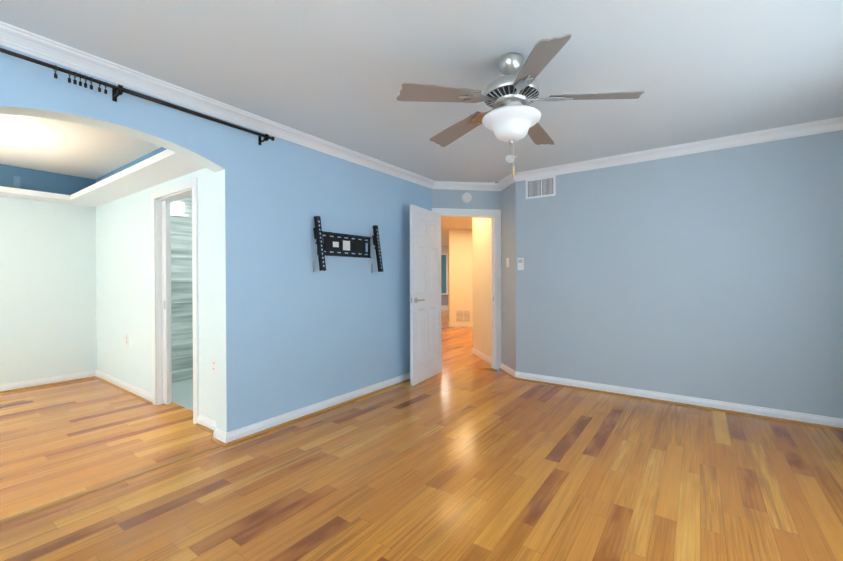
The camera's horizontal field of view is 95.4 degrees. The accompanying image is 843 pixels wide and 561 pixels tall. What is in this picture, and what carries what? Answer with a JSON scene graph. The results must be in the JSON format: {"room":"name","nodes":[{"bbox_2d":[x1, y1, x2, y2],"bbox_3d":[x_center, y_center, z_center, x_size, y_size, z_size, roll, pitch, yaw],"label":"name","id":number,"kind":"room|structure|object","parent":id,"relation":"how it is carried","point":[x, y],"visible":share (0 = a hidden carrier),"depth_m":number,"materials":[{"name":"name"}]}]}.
{"room":"empty bedroom","nodes":[
{"label":"empty bedroom","id":0,"kind":"room"},
{"bbox_2d":[0,164,96,384],"bbox_3d":[-5.063,-0.017,3.426,0.150,2.440,3.600,0,0,36],"label":"wall","id":1,"kind":"structure","parent":0,"point":[48,309],"depth_m":4.38,"materials":[{"name":"paint"}]},
{"bbox_2d":[0,176,99,206],"bbox_3d":[-4.875,-1.012,3.302,0.300,0.230,3.330,0,0,36],"label":"shelf","id":2,"kind":"object","parent":1,"relation":"attached to","point":[15,192],"depth_m":4.17,"materials":[{"name":"white"}]},
{"bbox_2d":[96,147,215,420],"bbox_3d":[-2.727,-0.027,3.885,3.100,2.440,0.120,0,0,36],"label":"wall","id":3,"kind":"structure","parent":0,"point":[123,267],"depth_m":3.96,"materials":[{"name":"paint"}]},
{"bbox_2d":[125,335,127,345],"bbox_3d":[-3.175,0.643,4.134,0.070,0.116,0.010,0,0,36],"label":"electrical outlet","id":4,"kind":"object","parent":3,"relation":"attached to","point":[126,340],"visible":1,"depth_m":4.13,"materials":[{"name":"white plastic"}]},
{"bbox_2d":[69,149,205,204],"bbox_3d":[-2.732,-1.021,3.622,2.800,0.230,0.300,0,0,36],"label":"shelf","id":5,"kind":"object","parent":3,"relation":"attached to","point":[164,166],"depth_m":3.41,"materials":[{"name":"white"}]},
{"bbox_2d":[151,178,198,423],"bbox_3d":[-2.187,0.172,3.486,0.920,2.040,0.136,0,0,36],"label":"door frame","id":6,"kind":"structure","parent":3,"relation":"attached to","point":[162,199],"depth_m":3.67,"materials":[{"name":"white wood"}]},
{"bbox_2d":[212,358,215,373],"bbox_3d":[-1.627,0.673,3.015,0.070,0.116,0.010,0,0,36],"label":"electrical outlet","id":7,"kind":"object","parent":3,"relation":"attached to","point":[213,365],"visible":0.94,"depth_m":3.01,"materials":[{"name":"white plastic"}]},
{"bbox_2d":[171,196,192,382],"bbox_3d":[-2.810,-0.032,5.092,0.650,2.440,1.740,0,0,36],"label":"wall","id":8,"kind":"structure","parent":0,"point":[181,296],"depth_m":4.51,"materials":[{"name":"tile"}]},
{"bbox_2d":[0,45,431,432],"bbox_3d":[-1.514,-0.027,2.788,0.150,2.440,5.524,0,0,36],"label":"wall","id":9,"kind":"structure","parent":0,"point":[294,331],"depth_m":3.15,"materials":[{"name":"blue paint"}]},
{"bbox_2d":[0,48,274,144],"bbox_3d":[-1.762,-1.087,2.224,0.109,0.076,1.974,0,0,36],"label":"curtain rod","id":10,"kind":"object","parent":9,"relation":"attached to","point":[118,90],"visible":1,"depth_m":2.21,"materials":[{"name":"black metal"}]},
{"bbox_2d":[313,216,382,272],"bbox_3d":[-0.686,-0.323,3.679,0.150,0.493,0.830,0,0,36],"label":"mount","id":11,"kind":"object","parent":9,"relation":"attached to","point":[336,244],"visible":1,"depth_m":3.68,"materials":[{"name":"black metal"}]},
{"bbox_2d":[0,21,842,190],"bbox_3d":[0.310,-1.208,1.928,3.816,0.084,5.979,0,0,36],"label":"crown molding","id":12,"kind":"structure","parent":9,"relation":"attached to","point":[30,43],"depth_m":3.09,"materials":[{"name":"white wood"}]},
{"bbox_2d":[0,310,842,560],"bbox_3d":[-0.002,1.218,7.002,10.568,0.100,15.311,0,0,36],"label":"floor","id":13,"kind":"structure","parent":0,"point":[467,465],"depth_m":2.29,"materials":[{"name":"brown wood"}]},
{"bbox_2d":[0,444,222,523],"bbox_3d":[-1.810,1.192,2.284,0.044,0.010,1.285,0,0,36],"label":"trim","id":14,"kind":"structure","parent":13,"relation":"on","point":[31,511],"depth_m":2.21,"materials":[{"name":"brown wood"}]},
{"bbox_2d":[0,0,842,245],"bbox_3d":[-0.011,-1.321,6.991,10.568,0.100,15.311,0,0,36],"label":"ceiling","id":15,"kind":"structure","parent":0,"point":[339,72],"depth_m":2.25,"materials":[{"name":"white paint"}]},
{"bbox_2d":[396,34,643,175],"bbox_3d":[0.527,-0.919,2.210,1.288,0.665,1.239,0,0,36],"label":"fan","id":16,"kind":"object","parent":15,"relation":"hanging from","point":[509,97],"visible":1,"depth_m":2.08,"materials":[{"name":"brown wood"}]},
{"bbox_2d":[432,189,499,209],"bbox_3d":[0.583,-0.045,5.075,0.926,2.440,0.120,0,0,-9],"label":"wall","id":17,"kind":"structure","parent":0,"point":[445,198],"depth_m":5.01,"materials":[{"name":"blue paint"}]},
{"bbox_2d":[408,205,441,385],"bbox_3d":[0.078,0.164,4.585,0.193,2.015,0.747,0,0,36],"label":"bedroom door","id":18,"kind":"structure","parent":17,"relation":"in","point":[425,304],"depth_m":4.53,"materials":[{"name":"white painted wood"},{"name":"brushed nickel"}]},
{"bbox_2d":[432,208,500,369],"bbox_3d":[0.584,0.121,5.073,0.926,2.108,0.162,0,0,-9],"label":"door frame","id":19,"kind":"structure","parent":17,"relation":"attached to","point":[494,216],"depth_m":5.07,"materials":[{"name":"white wood"}]},
{"bbox_2d":[462,192,471,202],"bbox_3d":[0.592,-1.080,4.994,0.132,0.132,0.036,0,0,-9],"label":"smoke detector","id":20,"kind":"object","parent":17,"relation":"attached to","point":[466,197],"visible":1,"depth_m":4.98,"materials":[{"name":"white plastic"}]},
{"bbox_2d":[441,218,490,357],"bbox_3d":[1.204,-0.069,9.961,4.020,2.440,9.330,0,0,-9],"label":"wall","id":21,"kind":"structure","parent":0,"point":[468,251],"depth_m":6.24,"materials":[{"name":"beige paint"}]},
{"bbox_2d":[441,253,447,310],"bbox_3d":[0.498,0.048,14.413,2.698,2.170,2.698,0,0,36],"label":"trim","id":22,"kind":"structure","parent":21,"relation":"attached to","point":[443,307],"depth_m":14.46,"materials":[{"name":"white wood"}]},
{"bbox_2d":[448,322,472,326],"bbox_3d":[1.873,1.099,9.765,1.882,0.100,1.776,0,0,36],"label":"trim","id":23,"kind":"structure","parent":21,"relation":"attached to","point":[471,323],"depth_m":9.58,"materials":[{"name":"white wood"}]},
{"bbox_2d":[455,310,470,322],"bbox_3d":[1.044,0.893,9.594,0.410,0.320,0.012,0,0,-9],"label":"air vent","id":24,"kind":"object","parent":21,"relation":"in","point":[462,316],"visible":1,"depth_m":9.59,"materials":[{"name":"white metal"}]},
{"bbox_2d":[472,348,490,363],"bbox_3d":[0.958,1.128,5.705,0.625,0.086,0.746,0,0,36],"label":"trim","id":25,"kind":"structure","parent":21,"relation":"attached to","point":[483,356],"depth_m":5.74,"materials":[{"name":"white wood"}]},
{"bbox_2d":[500,182,515,370],"bbox_3d":[1.139,-0.046,4.910,0.120,2.440,0.623,0,0,-9],"label":"wall","id":26,"kind":"structure","parent":0,"point":[508,274],"depth_m":4.82,"materials":[{"name":"blue paint"}]},
{"bbox_2d":[516,130,842,418],"bbox_3d":[2.371,-0.045,3.789,2.956,2.440,0.150,0,0,36],"label":"wall","id":27,"kind":"structure","parent":0,"point":[717,275],"depth_m":3.56,"materials":[{"name":"blue paint"}]},
{"bbox_2d":[0,363,842,446],"bbox_3d":[-1.175,1.150,2.646,7.066,0.086,6.576,0,0,36],"label":"baseboard","id":28,"kind":"structure","parent":27,"relation":"attached to","point":[224,439],"depth_m":3.64,"materials":[{"name":"white wood"}]},
{"bbox_2d":[518,258,523,269],"bbox_3d":[1.174,-0.195,4.544,0.070,0.140,0.026,0,0,36],"label":"switch","id":29,"kind":"object","parent":27,"relation":"attached to","point":[520,263],"visible":0.98,"depth_m":4.53,"materials":[{"name":"white plastic"}]},
{"bbox_2d":[526,175,555,198],"bbox_3d":[1.365,-1.068,4.411,0.345,0.226,0.008,0,0,36],"label":"air vent","id":30,"kind":"object","parent":27,"relation":"in","point":[541,187],"visible":1,"depth_m":4.40,"materials":[{"name":"white metal"}]}
]}

